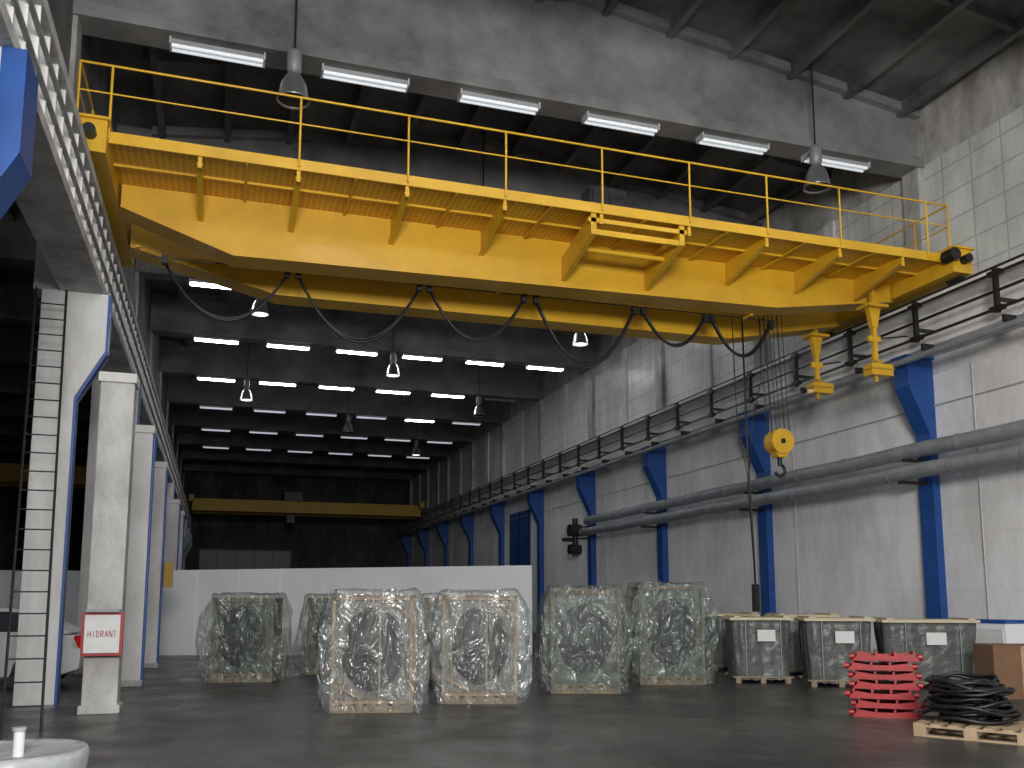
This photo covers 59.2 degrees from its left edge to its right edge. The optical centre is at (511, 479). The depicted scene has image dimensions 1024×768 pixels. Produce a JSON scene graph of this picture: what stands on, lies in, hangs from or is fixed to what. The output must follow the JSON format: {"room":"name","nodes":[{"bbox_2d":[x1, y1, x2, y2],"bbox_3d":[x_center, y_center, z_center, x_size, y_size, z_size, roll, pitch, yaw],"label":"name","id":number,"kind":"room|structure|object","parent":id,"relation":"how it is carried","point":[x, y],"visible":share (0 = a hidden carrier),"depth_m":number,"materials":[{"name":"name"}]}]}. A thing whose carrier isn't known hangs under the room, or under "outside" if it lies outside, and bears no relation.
{"room":"factory floor","nodes":[
{"label":"factory floor","id":0,"kind":"room"},
{"bbox_2d":[0,436,19,569],"bbox_3d":[-23.843,-1.187,27.858,0.300,12.900,81.000,2,-8,-18],"label":"wall","id":1,"kind":"structure","parent":0,"point":[8,495],"depth_m":63.09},
{"bbox_2d":[0,463,86,488],"bbox_3d":[-23.790,-0.271,46.112,10.500,1.100,3.600,2,-8,-18],"label":"crane","id":2,"kind":"object","parent":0,"point":[9,472],"visible":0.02,"depth_m":44.77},
{"bbox_2d":[47,0,183,482],"bbox_3d":[-13.077,-4.986,31.908,0.250,4.300,81.000,2,-8,-18],"label":"wall","id":3,"kind":"structure","parent":0,"point":[61,11],"depth_m":19.10,"materials":[{"name":"concrete"}]},
{"bbox_2d":[15,471,408,570],"bbox_3d":[-22.287,3.974,70.820,29.500,14.000,0.300,2,-8,-18],"label":"wall","id":4,"kind":"structure","parent":0,"point":[314,542],"depth_m":72.33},
{"bbox_2d":[0,565,531,654],"bbox_3d":[-11.068,3.857,26.793,23.572,2.620,7.681,2,-8,-18],"label":"wall partition","id":5,"kind":"structure","parent":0,"point":[186,609],"depth_m":26.61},
{"bbox_2d":[0,632,1023,767],"bbox_3d":[-9.678,5.916,31.576,29.500,0.200,81.000,2,-8,-18],"label":"floor","id":6,"kind":"structure","parent":0,"point":[177,718],"depth_m":11.42,"materials":[{"name":"concrete"}]},
{"bbox_2d":[0,46,38,219],"bbox_3d":[-5.076,-3.066,8.232,1.160,11.450,0.545,2,-8,-18],"label":"concrete column","id":7,"kind":"structure","parent":6,"relation":"on","point":[19,82],"depth_m":8.21,"materials":[{"name":"blue paint"}]},
{"bbox_2d":[0,287,67,731],"bbox_3d":[-6.710,0.010,12.779,0.469,6.564,3.002,4,-9,-28],"label":"ladder","id":8,"kind":"object","parent":6,"relation":"on","point":[5,682],"visible":1,"depth_m":12.49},
{"bbox_2d":[0,606,83,679],"bbox_3d":[-10.098,3.095,16.745,4.190,1.480,1.720,2,-8,-15],"label":"parked car","id":9,"kind":"object","parent":6,"relation":"on","point":[72,660],"visible":0.24,"depth_m":16.37,"materials":[{"name":"paint"}]},
{"bbox_2d":[0,726,89,767],"bbox_3d":[-3.438,2.046,6.130,1.020,0.760,1.020,2,-8,-18],"label":"drum","id":10,"kind":"object","parent":6,"relation":"on","point":[17,752],"visible":1,"depth_m":6.04,"materials":[{"name":"white plastic"}]},
{"bbox_2d":[13,15,112,705],"bbox_3d":[-7.260,-2.183,14.868,1.160,11.450,0.520,2,-8,-18],"label":"concrete column","id":11,"kind":"structure","parent":6,"relation":"on","point":[89,315],"depth_m":14.37,"materials":[{"name":"blue paint"}]},
{"bbox_2d":[73,0,924,178],"bbox_3d":[-4.440,-8.999,16.714,29.100,2.550,0.600,2,-8,-18],"label":"roof beam","id":12,"kind":"structure","parent":11,"relation":"on","point":[570,58],"depth_m":18.30,"materials":[{"name":"concrete"}]},
{"bbox_2d":[169,35,265,68],"bbox_3d":[-5.296,-7.694,16.259,1.640,0.158,0.300,2,-8,-18],"label":"lamp","id":13,"kind":"object","parent":12,"relation":"hanging from","point":[176,45],"visible":1,"depth_m":16.20,"materials":[{"name":"white"}]},
{"bbox_2d":[320,63,409,92],"bbox_3d":[-2.776,-7.585,17.074,1.640,0.158,0.300,2,-8,-18],"label":"lamp","id":14,"kind":"object","parent":12,"relation":"hanging from","point":[327,72],"visible":1,"depth_m":17.01,"materials":[{"name":"white"}]},
{"bbox_2d":[457,88,540,115],"bbox_3d":[-0.257,-7.477,17.889,1.640,0.158,0.300,2,-8,-18],"label":"lamp","id":15,"kind":"object","parent":12,"relation":"hanging from","point":[468,97],"visible":1,"depth_m":17.83,"materials":[{"name":"white"}]},
{"bbox_2d":[582,111,659,136],"bbox_3d":[2.262,-7.369,18.703,1.640,0.158,0.300,2,-8,-18],"label":"lamp","id":16,"kind":"object","parent":12,"relation":"hanging from","point":[588,118],"visible":1,"depth_m":18.63,"materials":[{"name":"white"}]},
{"bbox_2d":[696,132,769,155],"bbox_3d":[4.782,-7.260,19.518,1.640,0.158,0.300,2,-8,-18],"label":"lamp","id":17,"kind":"object","parent":12,"relation":"attached to","point":[704,139],"visible":1,"depth_m":19.45,"materials":[{"name":"white"}]},
{"bbox_2d":[801,151,870,172],"bbox_3d":[7.301,-7.152,20.333,1.640,0.158,0.300,2,-8,-18],"label":"lamp","id":18,"kind":"object","parent":12,"relation":"hanging from","point":[828,161],"visible":0.91,"depth_m":20.31,"materials":[{"name":"white"}]},
{"bbox_2d":[74,374,141,673],"bbox_3d":[-9.230,-1.387,20.853,1.160,11.450,0.520,2,-8,-18],"label":"concrete column","id":19,"kind":"structure","parent":6,"relation":"on","point":[95,396],"depth_m":20.28,"materials":[{"name":"blue paint"}]},
{"bbox_2d":[117,124,763,226],"bbox_3d":[-6.410,-8.203,22.698,29.100,2.550,0.600,2,-8,-18],"label":"roof beam","id":20,"kind":"structure","parent":19,"relation":"on","point":[365,151],"depth_m":24.16,"materials":[{"name":"concrete"}]},
{"bbox_2d":[77,371,139,714],"bbox_3d":[-5.921,0.886,13.293,0.550,4.950,0.510,2,-8,-18],"label":"concrete post","id":21,"kind":"object","parent":6,"relation":"on","point":[101,679],"visible":1,"depth_m":13.13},
{"bbox_2d":[80,609,124,655],"bbox_3d":[-5.806,2.160,12.785,0.540,0.650,0.240,2,-8,-18],"label":"sign","id":22,"kind":"object","parent":21,"relation":"attached to","point":[102,631],"visible":1,"depth_m":12.74,"materials":[{"name":"red paint"}]},
{"bbox_2d":[121,425,156,686],"bbox_3d":[-7.234,1.419,17.300,0.560,4.950,0.510,2,-8,-18],"label":"concrete post","id":23,"kind":"object","parent":6,"relation":"on","point":[133,655],"visible":0.72,"depth_m":17.11,"materials":[{"name":"blue paint"}]},
{"bbox_2d":[133,271,157,461],"bbox_3d":[-11.200,-0.591,26.837,1.160,11.450,0.520,2,-8,-18],"label":"concrete column","id":24,"kind":"structure","parent":6,"relation":"on","point":[136,287],"depth_m":27.22,"materials":[{"name":"blue paint"}]},
{"bbox_2d":[0,213,199,282],"bbox_3d":[-8.379,-7.407,28.682,29.100,2.550,0.600,2,-8,-18],"label":"roof beam","id":25,"kind":"structure","parent":24,"relation":"on","point":[18,243],"depth_m":26.55,"materials":[{"name":"concrete"}]},
{"bbox_2d":[189,278,230,289],"bbox_3d":[-9.235,-6.102,28.227,1.640,0.158,0.300,2,-8,-18],"label":"lamp","id":26,"kind":"object","parent":25,"relation":"hanging from","point":[192,282],"visible":0.55,"depth_m":28.03,"materials":[{"name":"white"}]},
{"bbox_2d":[148,331,163,461],"bbox_3d":[-13.169,0.205,32.821,1.160,11.450,0.520,2,-8,-18],"label":"concrete column","id":27,"kind":"structure","parent":6,"relation":"on","point":[151,333],"depth_m":33.22,"materials":[{"name":"blue paint"}]},
{"bbox_2d":[0,280,594,370],"bbox_3d":[-10.349,-6.611,34.666,29.100,2.550,0.600,2,-8,-18],"label":"roof beam","id":28,"kind":"structure","parent":27,"relation":"on","point":[519,346],"depth_m":35.53,"materials":[{"name":"concrete"}]},
{"bbox_2d":[194,335,238,343],"bbox_3d":[-11.204,-5.306,34.211,1.640,0.158,0.300,2,-8,-18],"label":"lamp","id":29,"kind":"object","parent":28,"relation":"hanging from","point":[196,338],"visible":1,"depth_m":34.13,"materials":[{"name":"white"}]},
{"bbox_2d":[266,341,309,349],"bbox_3d":[-8.685,-5.197,35.026,1.640,0.158,0.300,2,-8,-18],"label":"lamp","id":30,"kind":"object","parent":28,"relation":"hanging from","point":[268,344],"visible":1,"depth_m":34.94,"materials":[{"name":"white"}]},
{"bbox_2d":[335,347,377,355],"bbox_3d":[-6.166,-5.089,35.841,1.640,0.158,0.300,2,-8,-18],"label":"lamp","id":31,"kind":"object","parent":28,"relation":"hanging from","point":[338,350],"visible":1,"depth_m":35.77,"materials":[{"name":"white"}]},
{"bbox_2d":[402,353,442,360],"bbox_3d":[-3.647,-4.980,36.656,1.640,0.158,0.300,2,-8,-18],"label":"lamp","id":32,"kind":"object","parent":28,"relation":"hanging from","point":[407,356],"visible":1,"depth_m":36.58,"materials":[{"name":"white"}]},
{"bbox_2d":[465,359,504,365],"bbox_3d":[-1.127,-4.872,37.470,1.640,0.158,0.300,2,-8,-18],"label":"lamp","id":33,"kind":"object","parent":28,"relation":"attached to","point":[467,361],"visible":1,"depth_m":37.38,"materials":[{"name":"white"}]},
{"bbox_2d":[525,364,563,370],"bbox_3d":[1.392,-4.764,38.285,1.640,0.158,0.300,2,-8,-18],"label":"lamp","id":34,"kind":"object","parent":28,"relation":"hanging from","point":[528,366],"visible":1,"depth_m":38.18,"materials":[{"name":"white"}]},
{"bbox_2d":[144,462,168,667],"bbox_3d":[-8.754,2.033,21.918,0.560,4.950,0.510,2,-8,-18],"label":"concrete post","id":35,"kind":"object","parent":6,"relation":"on","point":[157,545],"visible":0.74,"depth_m":21.74,"materials":[{"name":"blue paint"}]},
{"bbox_2d":[162,562,172,587],"bbox_3d":[-8.293,2.288,21.744,0.210,0.600,0.300,2,-8,-18],"label":"switch box","id":36,"kind":"object","parent":35,"relation":"attached to","point":[167,566],"visible":1,"depth_m":21.61,"materials":[{"name":"metal"}]},
{"bbox_2d":[158,372,174,498],"bbox_3d":[-15.139,1.001,38.805,1.160,11.450,0.520,2,-8,-18],"label":"concrete column","id":37,"kind":"structure","parent":6,"relation":"on","point":[171,486],"depth_m":38.81,"materials":[{"name":"blue paint"}]},
{"bbox_2d":[0,327,543,401],"bbox_3d":[-12.319,-5.815,40.651,29.100,2.550,0.600,2,-8,-18],"label":"roof beam","id":38,"kind":"structure","parent":37,"relation":"on","point":[314,367],"depth_m":41.63,"materials":[{"name":"concrete"}]},
{"bbox_2d":[197,375,235,381],"bbox_3d":[-13.174,-4.510,40.195,1.640,0.158,0.300,2,-8,-18],"label":"lamp","id":39,"kind":"object","parent":38,"relation":"hanging from","point":[199,377],"visible":1,"depth_m":40.11,"materials":[{"name":"white"}]},
{"bbox_2d":[259,379,295,386],"bbox_3d":[-10.655,-4.401,41.010,1.640,0.158,0.300,2,-8,-18],"label":"lamp","id":40,"kind":"object","parent":38,"relation":"hanging from","point":[267,382],"visible":1,"depth_m":40.94,"materials":[{"name":"white"}]},
{"bbox_2d":[318,384,354,390],"bbox_3d":[-8.136,-4.293,41.825,1.640,0.158,0.300,2,-8,-18],"label":"lamp","id":41,"kind":"object","parent":38,"relation":"hanging from","point":[323,386],"visible":1,"depth_m":41.74,"materials":[{"name":"white"}]},
{"bbox_2d":[375,388,410,394],"bbox_3d":[-5.616,-4.184,42.640,1.640,0.158,0.300,2,-8,-18],"label":"lamp","id":42,"kind":"object","parent":38,"relation":"hanging from","point":[379,390],"visible":1,"depth_m":42.55,"materials":[{"name":"white"}]},
{"bbox_2d":[430,392,464,397],"bbox_3d":[-3.097,-4.076,43.454,1.640,0.158,0.300,2,-8,-18],"label":"lamp","id":43,"kind":"object","parent":38,"relation":"attached to","point":[431,393],"visible":1,"depth_m":43.37,"materials":[{"name":"white"}]},
{"bbox_2d":[483,396,516,401],"bbox_3d":[-0.578,-3.967,44.269,1.640,0.158,0.300,2,-8,-18],"label":"lamp","id":44,"kind":"object","parent":38,"relation":"hanging from","point":[484,397],"visible":1,"depth_m":44.20,"materials":[{"name":"grey"}]},
{"bbox_2d":[164,499,180,569],"bbox_3d":[-11.453,3.124,30.116,0.560,4.950,0.510,2,-8,-18],"label":"concrete post","id":45,"kind":"object","parent":6,"relation":"on","point":[173,511],"visible":0.27,"depth_m":30.11,"materials":[{"name":"blue paint"}]},
{"bbox_2d":[166,402,180,499],"bbox_3d":[-17.109,1.797,44.789,1.160,11.450,0.520,2,-8,-18],"label":"concrete column","id":46,"kind":"structure","parent":6,"relation":"on","point":[167,412],"depth_m":45.16,"materials":[{"name":"blue paint"}]},
{"bbox_2d":[0,363,505,424],"bbox_3d":[-14.288,-5.019,46.635,29.100,2.550,0.600,2,-8,-18],"label":"roof beam","id":47,"kind":"structure","parent":46,"relation":"on","point":[13,377],"depth_m":47.57,"materials":[{"name":"concrete"}]},
{"bbox_2d":[199,404,232,409],"bbox_3d":[-15.144,-3.713,46.179,1.640,0.158,0.300,2,-8,-18],"label":"lamp","id":48,"kind":"object","parent":47,"relation":"hanging from","point":[200,406],"visible":1,"depth_m":46.09,"materials":[{"name":"white"}]},
{"bbox_2d":[253,408,285,413],"bbox_3d":[-12.624,-3.605,46.994,1.640,0.158,0.300,2,-8,-18],"label":"lamp","id":49,"kind":"object","parent":47,"relation":"hanging from","point":[254,409],"visible":1,"depth_m":46.89,"materials":[{"name":"white"}]},
{"bbox_2d":[305,411,336,416],"bbox_3d":[-10.105,-3.497,47.809,1.640,0.158,0.300,2,-8,-18],"label":"lamp","id":50,"kind":"object","parent":47,"relation":"hanging from","point":[306,412],"visible":1,"depth_m":47.72,"materials":[{"name":"white"}]},
{"bbox_2d":[172,425,184,510],"bbox_3d":[-19.078,2.593,50.773,1.160,11.450,0.520,2,-8,-18],"label":"concrete column","id":51,"kind":"structure","parent":6,"relation":"on","point":[173,425],"depth_m":51.16,"materials":[{"name":"blue paint"}]},
{"bbox_2d":[0,394,474,442],"bbox_3d":[-16.258,-4.223,52.619,29.100,2.550,0.600,2,-8,-18],"label":"roof beam","id":52,"kind":"structure","parent":51,"relation":"on","point":[11,405],"depth_m":53.38,"materials":[{"name":"concrete"}]},
{"bbox_2d":[178,511,184,569],"bbox_3d":[-12.786,3.663,34.169,0.560,4.950,0.510,2,-8,-18],"label":"concrete post","id":53,"kind":"object","parent":6,"relation":"on","point":[182,518],"visible":0.26,"depth_m":34.20,"materials":[{"name":"blue paint"}]},
{"bbox_2d":[176,443,187,539],"bbox_3d":[-21.048,3.389,56.757,1.160,11.450,0.520,2,-8,-18],"label":"concrete column","id":54,"kind":"structure","parent":6,"relation":"on","point":[186,521],"depth_m":56.77,"materials":[{"name":"blue paint"}]},
{"bbox_2d":[0,417,449,457],"bbox_3d":[-18.227,-3.427,58.603,29.100,2.550,0.600,2,-8,-18],"label":"roof beam","id":55,"kind":"structure","parent":54,"relation":"on","point":[14,427],"depth_m":59.37,"materials":[{"name":"concrete"}]},
{"bbox_2d":[180,458,189,551],"bbox_3d":[-23.017,4.186,62.741,1.160,11.450,0.520,2,-8,-18],"label":"concrete column","id":56,"kind":"structure","parent":6,"relation":"on","point":[187,540],"depth_m":62.69,"materials":[{"name":"blue paint"}]},
{"bbox_2d":[0,436,429,469],"bbox_3d":[-20.197,-2.631,64.587,29.100,2.550,0.600,2,-8,-18],"label":"roof beam","id":57,"kind":"structure","parent":56,"relation":"on","point":[7,443],"depth_m":65.34,"materials":[{"name":"concrete"}]},
{"bbox_2d":[183,470,192,569],"bbox_3d":[-24.987,4.982,68.725,1.160,11.450,0.520,2,-8,-18],"label":"concrete column","id":58,"kind":"structure","parent":6,"relation":"on","point":[188,548],"depth_m":68.56,"materials":[{"name":"blue paint"}]},
{"bbox_2d":[19,452,411,480],"bbox_3d":[-22.167,-1.834,70.571,29.100,2.550,0.600,2,-8,-18],"label":"roof beam","id":59,"kind":"structure","parent":58,"relation":"on","point":[80,460],"depth_m":71.64,"materials":[{"name":"concrete"}]},
{"bbox_2d":[197,548,291,569],"bbox_3d":[-15.153,6.168,50.910,5.000,4.400,3.100,2,-8,-18],"label":"cabin","id":60,"kind":"object","parent":6,"relation":"on","point":[208,558],"visible":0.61,"depth_m":49.69,"materials":[{"name":"metal"}]},
{"bbox_2d":[208,598,282,682],"bbox_3d":[-5.374,3.154,18.254,1.737,1.762,1.346,1,-8,-4],"label":"crate","id":61,"kind":"object","parent":6,"relation":"on","point":[246,633],"visible":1,"depth_m":17.79,"materials":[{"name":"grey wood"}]},
{"bbox_2d":[305,598,332,674],"bbox_3d":[-3.920,3.405,20.153,1.676,1.766,1.329,1,-8,-4],"label":"crate","id":62,"kind":"object","parent":6,"relation":"on","point":[319,615],"visible":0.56,"depth_m":19.62,"materials":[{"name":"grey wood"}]},
{"bbox_2d":[329,595,415,712],"bbox_3d":[-2.035,2.505,13.491,1.638,1.792,1.254,1,-8,-4],"label":"crate","id":63,"kind":"object","parent":6,"relation":"on","point":[373,650],"visible":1,"depth_m":13.03,"materials":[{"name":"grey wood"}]},
{"bbox_2d":[401,534,410,566],"bbox_3d":[-8.717,7.889,73.704,0.795,7.000,0.480,2,-8,-18],"label":"steel column","id":64,"kind":"structure","parent":6,"relation":"on","point":[406,539],"depth_m":73.90,"materials":[{"name":"metal"}]},
{"bbox_2d":[417,528,427,566],"bbox_3d":[-6.747,7.093,67.720,0.795,7.000,0.480,2,-8,-18],"label":"steel column","id":65,"kind":"structure","parent":6,"relation":"on","point":[423,533],"depth_m":67.91,"materials":[{"name":"metal"}]},
{"bbox_2d":[423,598,442,679],"bbox_3d":[-1.277,3.239,18.896,1.672,1.762,1.336,1,-8,-4],"label":"crate","id":66,"kind":"object","parent":6,"relation":"on","point":[433,607],"visible":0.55,"depth_m":18.39,"materials":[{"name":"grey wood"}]},
{"bbox_2d":[436,521,448,565],"bbox_3d":[-4.778,6.296,61.736,0.795,7.000,0.480,2,-8,-18],"label":"steel column","id":67,"kind":"structure","parent":6,"relation":"on","point":[442,528],"depth_m":61.93,"materials":[{"name":"metal"}]},
{"bbox_2d":[460,512,473,565],"bbox_3d":[-2.808,5.500,55.752,0.795,7.000,0.480,2,-8,-18],"label":"steel column","id":68,"kind":"structure","parent":6,"relation":"on","point":[467,520],"depth_m":55.95,"materials":[{"name":"metal"}]},
{"bbox_2d":[441,595,517,703],"bbox_3d":[-0.470,2.642,14.566,1.714,1.804,1.324,0,-8,0],"label":"crate","id":69,"kind":"object","parent":6,"relation":"on","point":[479,632],"visible":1,"depth_m":14.10,"materials":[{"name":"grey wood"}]},
{"bbox_2d":[489,502,504,565],"bbox_3d":[-0.839,4.704,49.768,0.795,7.000,0.480,2,-8,-18],"label":"steel column","id":70,"kind":"structure","parent":6,"relation":"on","point":[497,511],"depth_m":49.95,"materials":[{"name":"metal"}]},
{"bbox_2d":[526,488,543,633],"bbox_3d":[1.131,3.908,43.784,0.795,7.000,0.480,2,-8,-18],"label":"steel column","id":71,"kind":"structure","parent":6,"relation":"on","point":[535,499],"depth_m":43.85,"materials":[{"name":"metal"}]},
{"bbox_2d":[548,590,620,693],"bbox_3d":[1.251,2.818,16.175,1.745,1.878,1.324,0,-8,0],"label":"crate","id":72,"kind":"object","parent":6,"relation":"on","point":[584,625],"visible":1,"depth_m":15.70,"materials":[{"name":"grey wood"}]},
{"bbox_2d":[574,470,596,589],"bbox_3d":[3.101,3.112,37.800,0.795,7.000,0.480,2,-8,-18],"label":"steel column","id":73,"kind":"structure","parent":6,"relation":"on","point":[585,483],"depth_m":37.96,"materials":[{"name":"metal"}]},
{"bbox_2d":[641,446,668,585],"bbox_3d":[5.071,2.316,31.816,0.795,7.000,0.480,2,-8,-18],"label":"steel column","id":74,"kind":"structure","parent":6,"relation":"on","point":[654,462],"depth_m":31.97,"materials":[{"name":"metal"}]},
{"bbox_2d":[630,586,705,684],"bbox_3d":[3.041,2.986,17.814,1.755,1.978,1.314,0,-8,-2],"label":"crate","id":75,"kind":"object","parent":6,"relation":"on","point":[668,642],"visible":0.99,"depth_m":17.34,"materials":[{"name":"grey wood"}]},
{"bbox_2d":[704,612,759,670],"bbox_3d":[5.118,3.780,21.250,1.180,1.310,1.275,0,-8,2],"label":"crate","id":76,"kind":"object","parent":6,"relation":"on","point":[714,626],"visible":0.43,"depth_m":20.76,"materials":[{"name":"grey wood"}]},
{"bbox_2d":[737,411,775,616],"bbox_3d":[7.040,1.520,25.832,0.795,7.000,0.480,2,-8,-18],"label":"steel column","id":77,"kind":"structure","parent":6,"relation":"on","point":[760,458],"depth_m":25.91,"materials":[{"name":"metal"}]},
{"bbox_2d":[721,615,793,683],"bbox_3d":[4.909,3.365,18.052,1.230,1.290,1.175,-1,-8,4],"label":"crate","id":78,"kind":"object","parent":6,"relation":"on","point":[757,648],"visible":1,"depth_m":17.58,"materials":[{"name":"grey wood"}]},
{"bbox_2d":[763,613,839,673],"bbox_3d":[6.423,3.615,20.003,1.380,1.310,1.175,0,-8,2],"label":"crate","id":79,"kind":"object","parent":6,"relation":"on","point":[794,646],"visible":0.09,"depth_m":19.53,"materials":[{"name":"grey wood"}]},
{"bbox_2d":[793,616,874,686],"bbox_3d":[6.169,3.260,17.261,1.280,1.290,1.175,-1,-8,7],"label":"crate","id":80,"kind":"object","parent":6,"relation":"on","point":[826,643],"visible":0.78,"depth_m":16.80,"materials":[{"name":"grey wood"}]},
{"bbox_2d":[844,649,924,718],"bbox_3d":[5.204,2.843,12.637,1.018,0.896,0.619,-3,-8,20],"label":"frames","id":81,"kind":"object","parent":6,"relation":"on","point":[869,703],"visible":0.98,"depth_m":12.43,"materials":[{"name":"paint"}]},
{"bbox_2d":[890,354,947,618],"bbox_3d":[9.010,0.724,19.848,0.795,7.000,0.480,2,-8,-18],"label":"steel column","id":82,"kind":"structure","parent":6,"relation":"on","point":[913,381],"depth_m":19.94,"materials":[{"name":"metal"}]},
{"bbox_2d":[873,617,979,688],"bbox_3d":[7.709,3.219,16.875,1.696,1.270,1.175,-1,-8,10],"label":"crate","id":83,"kind":"object","parent":6,"relation":"on","point":[945,645],"visible":0.7,"depth_m":16.39,"materials":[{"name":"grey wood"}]},
{"bbox_2d":[913,715,1023,745],"bbox_3d":[5.583,2.963,10.720,1.260,0.152,1.000,-6,-10,40],"label":"wooden pallet","id":84,"kind":"object","parent":6,"relation":"on","point":[972,731],"visible":0.77,"depth_m":10.50,"materials":[{"name":"brown wood"}]},
{"bbox_2d":[920,671,1022,724],"bbox_3d":[5.541,2.629,10.937,0.973,0.559,1.085,4,-8,-26],"label":"coils","id":85,"kind":"object","parent":84,"relation":"on","point":[958,701],"visible":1,"depth_m":10.67,"materials":[{"name":"black rubber"}]},
{"bbox_2d":[972,643,1023,698],"bbox_3d":[8.399,3.183,15.072,1.000,0.865,0.725,0,-8,2],"label":"cardboard box","id":86,"kind":"object","parent":6,"relation":"on","point":[1006,660],"visible":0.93,"depth_m":14.77,"materials":[{"name":"brown cardboard"}]},
{"bbox_2d":[973,619,1023,673],"bbox_3d":[9.468,3.345,17.634,0.600,1.220,1.020,2,-8,-18],"label":"cabinet","id":87,"kind":"object","parent":6,"relation":"on","point":[987,630],"visible":0.29,"depth_m":17.27,"materials":[{"name":"blue paint"}]},
{"bbox_3d":[14.919,-1.665,1.895,0.795,7.000,0.480,2,-8,-18],"label":"steel column","id":88,"kind":"structure","parent":6,"relation":"on","visible":0},
{"bbox_2d":[396,253,1023,533],"bbox_3d":[3.460,-1.067,36.829,1.040,1.030,81.000,2,-8,-18],"label":"beam","id":89,"kind":"structure","parent":88,"relation":"on","point":[1016,273],"depth_m":23.23,"materials":[{"name":"metal"}]},
{"bbox_2d":[395,259,1023,537],"bbox_3d":[3.047,-0.879,36.668,0.530,1.187,81.000,2,-8,-18],"label":"rail","id":90,"kind":"object","parent":89,"relation":"attached to","point":[1011,321],"visible":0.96,"depth_m":24.19,"materials":[{"name":"black metal"}]},
{"bbox_2d":[412,362,1023,618],"bbox_3d":[3.921,2.684,36.482,0.046,5.700,81.000,2,-8,-18],"label":"conduit","id":91,"kind":"object","parent":88,"relation":"attached to","point":[973,394],"visible":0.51,"depth_m":24.44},
{"bbox_2d":[562,419,1023,556],"bbox_3d":[9.162,-0.221,18.144,1.160,1.623,42.462,2,-8,-18],"label":"insulated pipe","id":92,"kind":"object","parent":88,"relation":"attached to","point":[1012,430],"visible":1,"depth_m":21.98,"materials":[{"name":"grey metal"}]},
{"bbox_2d":[0,0,1023,401],"bbox_3d":[-9.678,-7.526,33.364,29.500,1.680,81.000,2,-8,-18],"label":"ceiling","id":93,"kind":"structure","parent":0,"point":[909,52],"depth_m":20.42,"materials":[{"name":"concrete"}]},
{"bbox_2d":[239,343,252,401],"bbox_3d":[-11.752,-4.959,40.086,0.600,2.924,0.600,2,-8,-18],"label":"lamp","id":94,"kind":"object","parent":93,"relation":"hanging from","point":[246,395],"visible":0.96,"depth_m":39.88,"materials":[{"name":"metal"}]},
{"bbox_2d":[250,298,268,317],"bbox_3d":[-7.813,-6.551,28.118,0.600,2.924,0.600,2,-8,-18],"label":"lamp","id":95,"kind":"object","parent":93,"relation":"hanging from","point":[263,312],"visible":0.47,"depth_m":27.86,"materials":[{"name":"metal"}]},
{"bbox_2d":[276,0,309,110],"bbox_3d":[-3.874,-8.143,16.150,0.600,2.924,0.600,2,-8,-18],"label":"lamp","id":96,"kind":"object","parent":93,"relation":"hanging from","point":[292,83],"visible":0.88,"depth_m":15.94,"materials":[{"name":"metal"}]},
{"bbox_2d":[342,402,353,433],"bbox_3d":[-8.636,-4.287,47.761,0.600,3.616,0.600,2,-8,-18],"label":"lamp","id":97,"kind":"object","parent":93,"relation":"hanging from","point":[348,429],"visible":0.96,"depth_m":47.48,"materials":[{"name":"metal"}]},
{"bbox_2d":[385,315,399,377],"bbox_3d":[-4.696,-5.879,35.793,0.600,3.616,0.600,2,-8,-18],"label":"lamp","id":98,"kind":"object","parent":93,"relation":"hanging from","point":[392,370],"visible":0.94,"depth_m":35.53,"materials":[{"name":"metal"}]},
{"bbox_2d":[411,422,420,455],"bbox_3d":[-5.852,-3.004,55.245,0.600,3.047,0.600,2,-8,-18],"label":"lamp","id":99,"kind":"object","parent":93,"relation":"hanging from","point":[415,452],"visible":0.95,"depth_m":55.01,"materials":[{"name":"metal"}]},
{"bbox_2d":[473,365,484,416],"bbox_3d":[-1.580,-4.560,43.381,0.600,3.002,0.600,2,-8,-18],"label":"lamp","id":100,"kind":"object","parent":93,"relation":"hanging from","point":[478,411],"visible":0.94,"depth_m":43.15,"materials":[{"name":"metal"}]},
{"bbox_2d":[572,332,588,347],"bbox_3d":[2.359,-6.152,31.413,0.600,3.002,0.600,2,-8,-18],"label":"lamp","id":101,"kind":"object","parent":93,"relation":"hanging from","point":[579,339],"visible":0.52,"depth_m":31.08,"materials":[{"name":"metal"}]},
{"bbox_2d":[802,60,831,194],"bbox_3d":[6.536,-7.718,19.520,0.600,2.969,0.600,2,-8,-18],"label":"lamp","id":102,"kind":"object","parent":93,"relation":"hanging from","point":[816,173],"visible":0.87,"depth_m":19.32,"materials":[{"name":"metal"}]},
{"bbox_2d":[409,37,1023,662],"bbox_3d":[3.698,0.168,38.043,0.560,12.900,83.450,2,-8,-18],"label":"wall","id":103,"kind":"structure","parent":0,"point":[860,553],"depth_m":23.45,"materials":[{"name":"grey concrete"}]},
{"bbox_2d":[510,509,530,565],"bbox_3d":[0.416,4.745,47.045,0.089,6.200,3.200,2,-8,-18],"label":"door","id":104,"kind":"structure","parent":103,"relation":"in","point":[520,528],"depth_m":47.10,"materials":[{"name":"blue paint"}]},
{"bbox_3d":[-1.351,-4.572,-3.084,1.160,11.450,0.520,2,-8,-18],"label":"concrete column","id":105,"kind":"structure","parent":0,"visible":0},
{"bbox_2d":[0,0,191,533],"bbox_3d":[-12.549,-1.538,31.623,0.660,1.390,81.000,2,-8,-18],"label":"beam","id":106,"kind":"structure","parent":105,"relation":"on","point":[62,205],"depth_m":12.32,"materials":[{"name":"metal"}]},
{"bbox_2d":[189,492,424,522],"bbox_3d":[-14.233,2.048,63.168,15.750,2.000,3.600,2,-8,-18],"label":"crane","id":107,"kind":"object","parent":106,"relation":"on","point":[291,505],"visible":1,"depth_m":62.17,"materials":[{"name":"metal"}]},
{"bbox_2d":[76,59,974,611],"bbox_3d":[0.706,-1.592,17.608,16.580,8.280,5.210,2,-8,-18],"label":"crane","id":108,"kind":"object","parent":106,"relation":"on","point":[268,228],"visible":0.97,"depth_m":16.95,"materials":[{"name":"metal"}]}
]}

